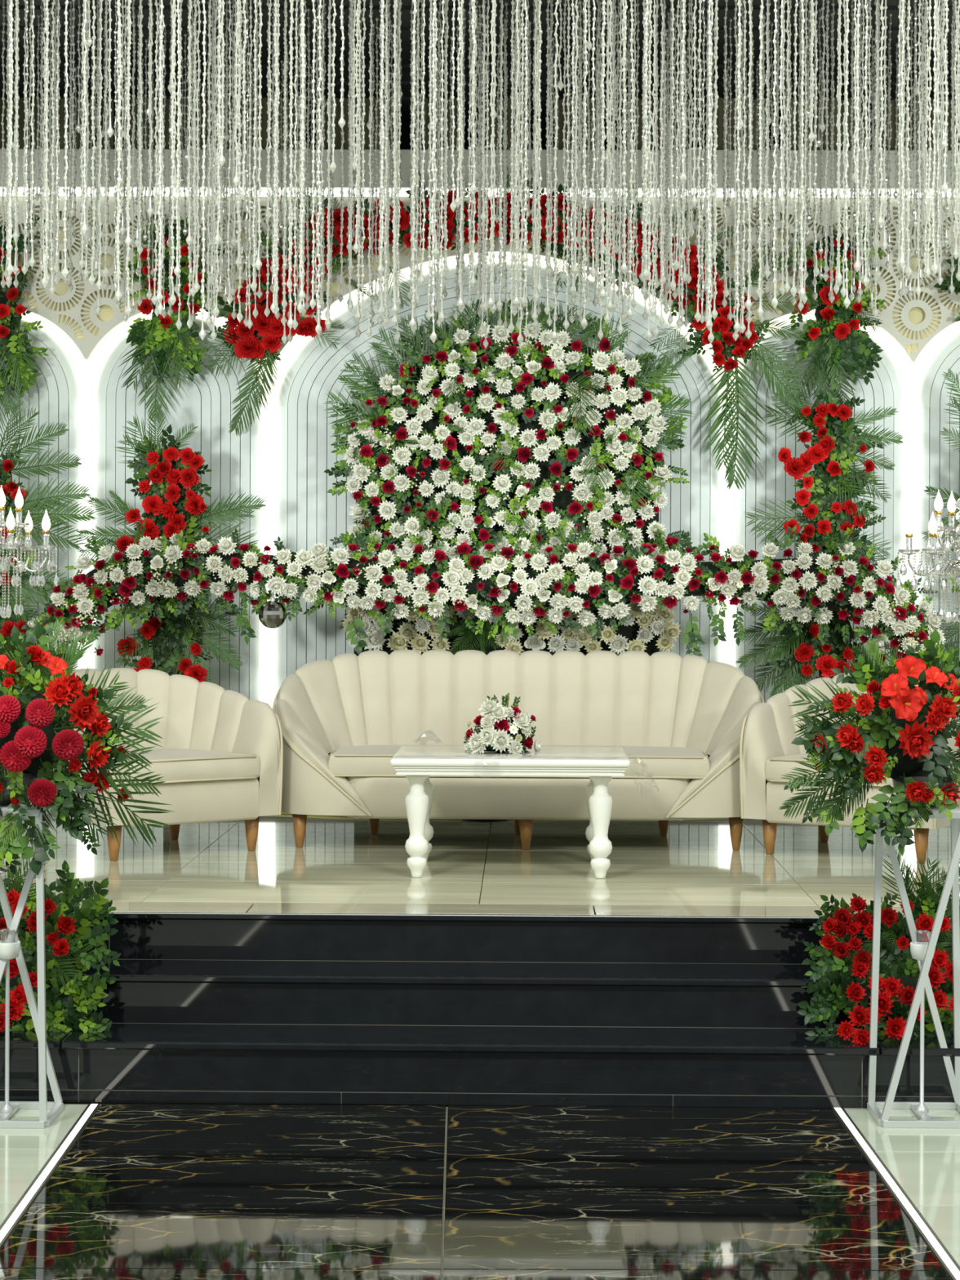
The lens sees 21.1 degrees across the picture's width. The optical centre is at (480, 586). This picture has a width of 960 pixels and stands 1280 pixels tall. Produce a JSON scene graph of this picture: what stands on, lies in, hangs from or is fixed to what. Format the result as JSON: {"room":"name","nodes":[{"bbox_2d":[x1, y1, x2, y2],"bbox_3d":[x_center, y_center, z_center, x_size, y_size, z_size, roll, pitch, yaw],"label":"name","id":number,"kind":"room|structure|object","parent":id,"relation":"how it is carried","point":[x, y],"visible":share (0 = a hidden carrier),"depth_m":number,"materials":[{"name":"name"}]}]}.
{"room":"event space","nodes":[
{"label":"event space","id":0,"kind":"room"},
{"bbox_2d":[0,1102,959,1279],"bbox_3d":[-0.021,1.540,4.497,14.000,0.060,12.000,0,0,0],"label":"floor","id":1,"kind":"structure","parent":0,"point":[146,1191],"depth_m":6.40,"materials":[{"name":"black tile"}]},
{"bbox_2d":[0,800,63,1128],"bbox_3d":[-1.337,1.059,7.290,0.280,0.889,0.280,0,0,1],"label":"stand","id":2,"kind":"object","parent":1,"relation":"on","point":[10,944],"visible":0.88,"depth_m":7.27,"materials":[{"name":"silver metal"}]},
{"bbox_2d":[0,940,20,959],"bbox_3d":[-1.337,1.029,7.290,0.072,0.050,0.072,0,0,1],"label":"cup","id":3,"kind":"object","parent":2,"relation":"on","point":[9,949],"depth_m":7.26,"materials":[{"name":"white"}]},
{"bbox_2d":[0,619,172,875],"bbox_3d":[-1.205,0.451,7.207,0.682,0.727,0.377,0,0,1],"label":"bouquet","id":4,"kind":"object","parent":2,"relation":"on","point":[37,735],"visible":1,"depth_m":7.12,"materials":[{"name":"red plant"}]},
{"bbox_2d":[0,773,38,804],"bbox_3d":[-1.335,0.569,7.290,0.180,0.090,0.180,0,0,1],"label":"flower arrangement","id":5,"kind":"object","parent":4,"relation":"on","point":[28,778],"depth_m":7.22,"materials":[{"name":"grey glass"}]},
{"bbox_2d":[0,1103,100,1249],"bbox_3d":[-1.098,1.507,4.288,0.033,0.008,6.398,0,0,0],"label":"led strip","id":6,"kind":"object","parent":1,"relation":"on","point":[16,1215],"visible":1,"depth_m":6.58,"materials":[{"name":"white plastic"}]},
{"bbox_2d":[0,911,959,1108],"bbox_3d":[0.172,1.271,10.188,8.000,0.480,5.422,0,0,1],"label":"steps","id":7,"kind":"structure","parent":1,"relation":"on","point":[651,1011],"depth_m":7.79,"materials":[{"name":"black tile"}]},
{"bbox_2d":[0,858,121,1034],"bbox_3d":[-1.351,1.167,7.806,0.519,0.742,0.508,0,0,-26],"label":"flowers","id":8,"kind":"object","parent":7,"relation":"on","point":[68,941],"visible":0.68,"depth_m":7.73,"materials":[{"name":"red plant"}]},
{"bbox_2d":[0,813,959,924],"bbox_3d":[0.225,1.046,10.848,9.167,0.030,5.500,0,0,1],"label":"floor","id":9,"kind":"structure","parent":7,"relation":"on","point":[340,867],"depth_m":9.40,"materials":[{"name":"beige tile"}]},
{"bbox_2d":[0,485,59,874],"bbox_3d":[-1.747,0.327,9.232,0.477,1.390,0.413,0,0,1],"label":"candelabra","id":10,"kind":"object","parent":9,"relation":"on","point":[9,544],"visible":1,"depth_m":9.22,"materials":[{"name":"silver metal"}]},
{"bbox_2d":[0,506,4,510],"bbox_3d":[-1.700,-0.279,9.148,0.027,0.014,0.027,0,0,1],"label":"candle cup","id":11,"kind":"object","parent":10,"relation":"on","point":[2,508],"depth_m":9.14,"materials":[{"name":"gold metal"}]},
{"bbox_2d":[6,528,13,533],"bbox_3d":[-1.653,-0.197,9.066,0.027,0.014,0.027,0,0,1],"label":"candle cup","id":12,"kind":"object","parent":10,"relation":"on","point":[9,531],"depth_m":9.06,"materials":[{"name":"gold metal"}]},
{"bbox_2d":[15,507,22,511],"bbox_3d":[-1.661,-0.279,9.276,0.027,0.014,0.027,0,0,1],"label":"candle cup","id":13,"kind":"object","parent":10,"relation":"on","point":[19,509],"depth_m":9.27,"materials":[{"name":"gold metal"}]},
{"bbox_2d":[42,529,49,533],"bbox_3d":[-1.555,-0.196,9.229,0.027,0.014,0.027,0,0,1],"label":"candle cup","id":14,"kind":"object","parent":10,"relation":"on","point":[44,531],"depth_m":9.22,"materials":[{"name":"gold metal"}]},
{"bbox_2d":[0,396,95,687],"bbox_3d":[-2.078,0.082,11.652,0.705,1.877,0.269,0,0,-1],"label":"flower arrangement","id":15,"kind":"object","parent":9,"relation":"on","point":[10,489],"depth_m":11.60,"materials":[{"name":"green plant"}]},
{"bbox_2d":[34,667,283,861],"bbox_3d":[-1.297,0.675,10.017,0.818,0.699,0.724,0,0,-40],"label":"armchair","id":16,"kind":"object","parent":9,"relation":"on","point":[220,757],"visible":0.57,"depth_m":9.98,"materials":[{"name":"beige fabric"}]},
{"bbox_2d":[126,747,260,783],"bbox_3d":[-1.250,0.689,9.961,0.596,0.104,0.580,0,0,-40],"label":"seat cushion","id":17,"kind":"object","parent":16,"relation":"on","point":[176,765],"depth_m":9.80,"materials":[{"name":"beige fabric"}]},
{"bbox_2d":[75,403,266,682],"bbox_3d":[-1.388,0.096,11.633,0.860,1.856,0.286,0,0,1],"label":"flower arrangement","id":18,"kind":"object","parent":9,"relation":"on","point":[171,651],"depth_m":11.58,"materials":[{"name":"red plant"}]},
{"bbox_2d":[462,818,507,822],"bbox_3d":[0.022,1.011,11.375,0.210,0.038,0.210,0,0,1],"label":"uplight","id":19,"kind":"object","parent":9,"relation":"on","point":[464,820],"visible":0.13,"depth_m":11.28,"materials":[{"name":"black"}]},
{"bbox_2d":[323,295,695,656],"bbox_3d":[0.129,-0.151,11.762,1.704,2.360,0.335,0,0,1],"label":"flower arrangement","id":20,"kind":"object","parent":9,"relation":"on","point":[471,442],"depth_m":11.69,"materials":[{"name":"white plant"}]},
{"bbox_2d":[19,520,955,681],"bbox_3d":[0.007,0.099,11.494,4.174,0.767,0.683,0,0,1],"label":"flower garland","id":21,"kind":"object","parent":20,"relation":"attached to","point":[822,584],"visible":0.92,"depth_m":11.23,"materials":[{"name":"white plant"}]},
{"bbox_2d":[258,592,286,628],"bbox_3d":[-0.908,0.098,11.268,0.124,0.172,0.124,0,0,1],"label":"ball","id":22,"kind":"object","parent":21,"relation":"hanging from","point":[272,614],"visible":1,"depth_m":11.22,"materials":[{"name":"silver metal"}]},
{"bbox_2d":[390,746,630,879],"bbox_3d":[0.111,0.818,9.386,0.843,0.426,0.740,0,0,1],"label":"coffee table","id":23,"kind":"object","parent":9,"relation":"on","point":[417,763],"visible":1,"depth_m":9.08,"materials":[{"name":"white wood"}]},
{"bbox_3d":[0.177,0.641,9.360,0.922,0.204,0.741,0,0,1],"label":"plastic film","id":24,"kind":"object","parent":23,"relation":"on","visible":0},
{"bbox_2d":[462,693,542,754],"bbox_3d":[0.073,0.513,9.392,0.254,0.250,0.271,0,0,39],"label":"bouquet","id":25,"kind":"object","parent":24,"relation":"on","point":[491,736],"visible":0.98,"depth_m":9.32,"materials":[{"name":"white plant"}]},
{"bbox_2d":[272,649,764,850],"bbox_3d":[0.158,0.648,10.418,1.981,0.766,0.813,0,0,1],"label":"sofa","id":26,"kind":"object","parent":9,"relation":"on","point":[677,721],"visible":0.85,"depth_m":10.61,"materials":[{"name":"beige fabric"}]},
{"bbox_2d":[328,744,710,777],"bbox_3d":[0.156,0.697,10.329,1.490,0.101,0.620,0,0,1],"label":"seat cushion","id":27,"kind":"object","parent":26,"relation":"on","point":[344,761],"depth_m":10.04,"materials":[{"name":"beige fabric"}]},
{"bbox_2d":[734,383,902,697],"bbox_3d":[1.520,0.072,11.573,0.756,1.929,0.292,0,0,1],"label":"flower arrangement","id":28,"kind":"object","parent":9,"relation":"on","point":[835,484],"depth_m":11.54,"materials":[{"name":"red plant"}]},
{"bbox_2d":[739,672,959,863],"bbox_3d":[1.524,0.687,10.045,0.818,0.699,0.724,0,0,30],"label":"armchair","id":29,"kind":"object","parent":9,"relation":"on","point":[766,751],"visible":0.31,"depth_m":9.93,"materials":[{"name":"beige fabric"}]},
{"bbox_2d":[764,752,892,785],"bbox_3d":[1.488,0.702,9.983,0.596,0.104,0.580,0,0,30],"label":"seat cushion","id":30,"kind":"object","parent":29,"relation":"on","point":[776,764],"depth_m":9.85,"materials":[{"name":"beige fabric"}]},
{"bbox_2d":[895,490,959,880],"bbox_3d":[1.718,0.343,9.171,0.455,1.390,0.454,0,0,1],"label":"candelabra","id":31,"kind":"object","parent":9,"relation":"on","point":[935,546],"visible":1,"depth_m":9.16,"materials":[{"name":"silver metal"}]},
{"bbox_2d":[905,533,912,537],"bbox_3d":[1.536,-0.182,9.217,0.027,0.014,0.027,0,0,1],"label":"candle cup","id":32,"kind":"object","parent":31,"relation":"on","point":[908,535],"depth_m":9.21,"materials":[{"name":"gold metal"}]},
{"bbox_2d":[928,533,936,537],"bbox_3d":[1.589,-0.182,9.035,0.027,0.014,0.027,0,0,1],"label":"candle cup","id":33,"kind":"object","parent":31,"relation":"on","point":[931,535],"depth_m":9.02,"materials":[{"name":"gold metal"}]},
{"bbox_2d":[934,510,942,514],"bbox_3d":[1.629,-0.264,9.147,0.027,0.014,0.027,0,0,1],"label":"candle cup","id":34,"kind":"object","parent":31,"relation":"on","point":[937,512],"depth_m":9.14,"materials":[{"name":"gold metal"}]},
{"bbox_2d":[947,511,955,515],"bbox_3d":[1.697,-0.263,9.263,0.027,0.014,0.027,0,0,1],"label":"candle cup","id":35,"kind":"object","parent":31,"relation":"on","point":[951,513],"depth_m":9.25,"materials":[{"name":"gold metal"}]},
{"bbox_2d":[921,368,959,675],"bbox_3d":[2.258,0.030,11.575,0.566,2.021,0.260,0,0,1],"label":"floral arrangement","id":36,"kind":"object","parent":9,"relation":"on","point":[955,627],"depth_m":11.54,"materials":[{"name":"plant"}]},
{"bbox_2d":[796,851,959,1044],"bbox_3d":[1.290,1.168,7.741,0.678,0.754,0.497,0,0,5],"label":"flowers","id":37,"kind":"object","parent":7,"relation":"on","point":[847,935],"visible":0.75,"depth_m":7.70,"materials":[{"name":"red plant"}]},
{"bbox_2d":[830,1107,959,1279],"bbox_3d":[1.059,1.517,4.303,0.033,0.008,6.398,0,0,0],"label":"led strip","id":38,"kind":"object","parent":1,"relation":"on","point":[922,1228],"visible":1,"depth_m":6.37,"materials":[{"name":"white plastic"}]},
{"bbox_2d":[866,805,959,1128],"bbox_3d":[1.263,1.071,7.348,0.280,0.889,0.280,0,0,1],"label":"stand","id":39,"kind":"object","parent":1,"relation":"on","point":[922,945],"visible":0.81,"depth_m":7.45,"materials":[{"name":"silver metal"}]},
{"bbox_2d":[779,628,959,856],"bbox_3d":[1.166,0.435,7.253,0.641,0.637,0.398,0,0,1],"label":"bouquet","id":40,"kind":"object","parent":39,"relation":"on","point":[901,735],"visible":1,"depth_m":7.18,"materials":[{"name":"green plant"}]},
{"bbox_2d":[910,941,934,960],"bbox_3d":[1.263,1.041,7.348,0.072,0.050,0.072,0,0,1],"label":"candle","id":41,"kind":"object","parent":39,"relation":"on","point":[917,948],"depth_m":7.32,"materials":[{"name":"white wax"}]},
{"bbox_2d":[0,196,959,702],"bbox_3d":[0.215,-0.507,12.199,8.000,3.075,0.198,0,0,1],"label":"wall","id":42,"kind":"structure","parent":0,"point":[307,515],"depth_m":12.14,"materials":[{"name":"grey paint"}]},
{"bbox_2d":[0,216,48,417],"bbox_3d":[-2.229,-1.241,12.003,0.434,0.968,0.222,0,0,1],"label":"hanging flower arrangement","id":43,"kind":"object","parent":42,"relation":"attached to","point":[15,358],"visible":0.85,"depth_m":11.97,"materials":[{"name":"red plant"}]},
{"bbox_2d":[22,310,87,398],"bbox_3d":[-2.286,-1.109,12.178,0.859,0.435,0.028,0,0,1],"label":"band","id":44,"kind":"object","parent":42,"relation":"attached to","point":[79,364],"visible":0.77,"depth_m":12.17,"materials":[{"name":"white paint"}]},
{"bbox_2d":[77,400,95,669],"bbox_3d":[-1.861,0.029,12.174,0.074,1.816,0.040,0,0,1],"label":"pillar","id":45,"kind":"structure","parent":42,"relation":"attached to","point":[86,442],"depth_m":12.15,"materials":[{"name":"white paint"}]},
{"bbox_2d":[86,308,268,399],"bbox_3d":[-1.426,-1.105,12.163,0.857,0.435,0.028,0,0,1],"label":"band","id":46,"kind":"object","parent":42,"relation":"attached to","point":[98,357],"visible":0.43,"depth_m":12.16,"materials":[{"name":"white paint"}]},
{"bbox_2d":[0,0,403,344],"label":"curtain","id":47,"kind":"object","parent":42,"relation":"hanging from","point":[219,158],"depth_m":9.47,"materials":[{"name":"white plastic"}]},
{"bbox_2d":[259,400,276,708],"bbox_3d":[-1.002,0.033,12.159,0.074,1.816,0.040,0,0,1],"label":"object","id":48,"kind":"structure","parent":42,"relation":"attached to","point":[268,418],"depth_m":12.14,"materials":[{"name":"white"}]},
{"bbox_2d":[0,195,955,199],"bbox_3d":[0.220,-1.830,12.141,8.000,0.007,0.086,0,0,1],"label":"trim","id":49,"kind":"structure","parent":42,"relation":"attached to","point":[0,196],"depth_m":12.11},
{"bbox_2d":[0,187,958,197],"bbox_3d":[0.220,-1.850,12.093,8.000,0.035,0.030,0,0,1],"label":"led strip","id":50,"kind":"object","parent":42,"relation":"attached to","point":[402,193],"visible":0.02,"depth_m":12.09,"materials":[{"name":"white plastic"}]},
{"bbox_2d":[0,148,959,189],"bbox_3d":[0.220,-1.956,12.111,8.000,0.177,0.146,0,0,1],"label":"ceiling beam","id":51,"kind":"structure","parent":42,"relation":"attached to","point":[405,153],"depth_m":12.05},
{"bbox_2d":[268,251,726,404],"bbox_3d":[0.087,-1.216,12.136,2.165,0.723,0.028,0,0,1],"label":"band","id":52,"kind":"object","parent":42,"relation":"attached to","point":[291,349],"visible":0.41,"depth_m":12.14,"materials":[{"name":"beige paint"}]},
{"bbox_2d":[189,164,811,489],"bbox_3d":[0.090,-1.208,11.964,2.899,1.510,0.267,0,0,1],"label":"garland","id":53,"kind":"object","parent":42,"relation":"attached to","point":[263,340],"visible":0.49,"depth_m":11.90,"materials":[{"name":"red plant"}]},
{"bbox_2d":[116,213,227,423],"bbox_3d":[-1.426,-1.250,11.992,0.524,0.974,0.219,0,0,-3],"label":"flower arrangement","id":54,"kind":"object","parent":53,"relation":"hanging from","point":[156,338],"visible":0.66,"depth_m":11.95,"materials":[{"name":"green plant"}]},
{"bbox_2d":[782,225,886,409],"bbox_3d":[1.639,-1.231,11.934,0.476,0.891,0.223,0,0,1],"label":"flower arrangement","id":55,"kind":"object","parent":53,"relation":"hanging from","point":[844,347],"visible":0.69,"depth_m":11.90,"materials":[{"name":"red plant"}]},
{"bbox_2d":[719,402,736,666],"bbox_3d":[1.165,0.043,12.121,0.074,1.816,0.040,0,0,1],"label":"pillar","id":56,"kind":"structure","parent":42,"relation":"attached to","point":[727,497],"depth_m":12.10,"materials":[{"name":"white paint"}]},
{"bbox_2d":[728,309,912,402],"bbox_3d":[1.602,-1.086,12.110,0.862,0.435,0.028,0,0,1],"label":"band","id":57,"kind":"object","parent":42,"relation":"attached to","point":[902,361],"visible":0.43,"depth_m":12.10,"materials":[{"name":"beige paint"}]},
{"bbox_2d":[903,403,920,605],"bbox_3d":[2.029,0.046,12.106,0.074,1.816,0.040,0,0,1],"label":"pillar","id":58,"kind":"structure","parent":42,"relation":"attached to","point":[912,447],"depth_m":12.09,"materials":[{"name":"white paint"}]},
{"bbox_2d":[912,320,959,402],"bbox_3d":[2.458,-1.080,12.095,0.846,0.430,0.028,0,0,1],"label":"band","id":59,"kind":"object","parent":42,"relation":"attached to","point":[922,362],"visible":0.98,"depth_m":12.10,"materials":[{"name":"beige paint"}]},
{"bbox_2d":[933,251,959,321],"bbox_3d":[2.300,-1.365,11.904,0.383,0.501,0.198,0,0,-29],"label":"posy","id":60,"kind":"object","parent":42,"relation":"attached to","point":[956,282],"visible":0.48,"depth_m":11.88,"materials":[{"name":"red plant"}]},
{"bbox_2d":[0,0,959,120],"bbox_3d":[0.202,-2.439,10.941,8.800,0.060,5.185,0,0,1],"label":"ceiling","id":61,"kind":"structure","parent":0,"point":[892,5],"depth_m":11.49,"materials":[{"name":"black"}]},
{"bbox_2d":[0,97,94,148],"bbox_3d":[-2.169,-2.009,12.743,0.531,0.818,0.061,0,0,1],"label":"curtain","id":62,"kind":"object","parent":61,"relation":"hanging from","point":[21,113],"visible":0.22,"depth_m":12.75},
{"bbox_2d":[101,97,113,149],"bbox_3d":[-1.845,-2.007,12.742,0.060,0.818,0.043,0,0,16],"label":"curtain","id":63,"kind":"object","parent":61,"relation":"hanging from","point":[111,139],"visible":0.22,"depth_m":12.74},
{"bbox_2d":[123,97,189,149],"bbox_3d":[-1.598,-2.006,12.733,0.336,0.818,0.060,0,0,1],"label":"curtain","id":64,"kind":"object","parent":61,"relation":"hanging from","point":[166,124],"visible":0.16,"depth_m":12.73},
{"bbox_2d":[200,97,301,149],"bbox_3d":[-1.137,-2.004,12.726,0.501,0.818,0.069,0,0,1],"label":"curtain","id":65,"kind":"object","parent":61,"relation":"hanging from","point":[264,134],"visible":0.12,"depth_m":12.72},
{"bbox_2d":[324,97,399,149],"bbox_3d":[-0.586,-2.002,12.715,0.372,0.818,0.062,0,0,1],"label":"curtain","id":66,"kind":"object","parent":61,"relation":"hanging from","point":[338,138],"visible":0.18,"depth_m":12.71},
{"bbox_2d":[413,97,461,149],"bbox_3d":[-0.206,-2.000,12.710,0.242,0.818,0.059,0,0,6],"label":"curtain","id":67,"kind":"object","parent":61,"relation":"hanging from","point":[427,117],"visible":0.16,"depth_m":12.70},
{"bbox_2d":[485,97,521,149],"bbox_3d":[0.124,-1.998,12.707,0.187,0.818,0.052,0,0,11],"label":"curtain","id":68,"kind":"object","parent":61,"relation":"hanging from","point":[508,101],"visible":0.13,"depth_m":12.70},
{"bbox_2d":[408,0,718,348],"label":"curtain","id":69,"kind":"object","parent":61,"relation":"hanging from","point":[597,271],"depth_m":9.45,"materials":[{"name":"white plastic"}]},
{"bbox_2d":[556,97,601,149],"bbox_3d":[0.485,-1.997,12.696,0.228,0.818,0.067,0,0,1],"label":"curtain","id":70,"kind":"object","parent":61,"relation":"hanging from","point":[561,117],"visible":0.2,"depth_m":12.70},
{"bbox_2d":[624,97,688,150],"bbox_3d":[0.870,-1.995,12.689,0.313,0.818,0.064,0,0,1],"label":"curtain","id":71,"kind":"object","parent":61,"relation":"hanging from","point":[640,100],"visible":0.09,"depth_m":12.69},
{"bbox_2d":[709,97,767,150],"bbox_3d":[1.275,-1.993,12.684,0.299,0.818,0.067,0,0,1],"label":"curtain","id":72,"kind":"object","parent":61,"relation":"hanging from","point":[720,111],"visible":0.13,"depth_m":12.67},
{"bbox_2d":[781,97,867,150],"bbox_3d":[1.694,-1.991,12.675,0.426,0.818,0.066,0,0,1],"label":"curtain","id":73,"kind":"object","parent":61,"relation":"hanging from","point":[835,110],"visible":0.12,"depth_m":12.67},
{"bbox_2d":[720,0,959,341],"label":"curtain","id":74,"kind":"object","parent":61,"relation":"hanging from","point":[807,49],"depth_m":9.43,"materials":[{"name":"white plastic"}]},
{"bbox_2d":[875,97,959,150],"bbox_3d":[2.208,-1.989,12.666,0.534,0.818,0.067,0,0,1],"label":"curtain","id":75,"kind":"object","parent":61,"relation":"hanging from","point":[893,118],"visible":0.09,"depth_m":12.67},
{"bbox_2d":[94,120,875,150],"bbox_3d":[0.242,-1.999,13.348,8.800,1.020,0.100,0,0,1],"label":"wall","id":76,"kind":"structure","parent":0,"point":[405,140],"depth_m":13.30,"materials":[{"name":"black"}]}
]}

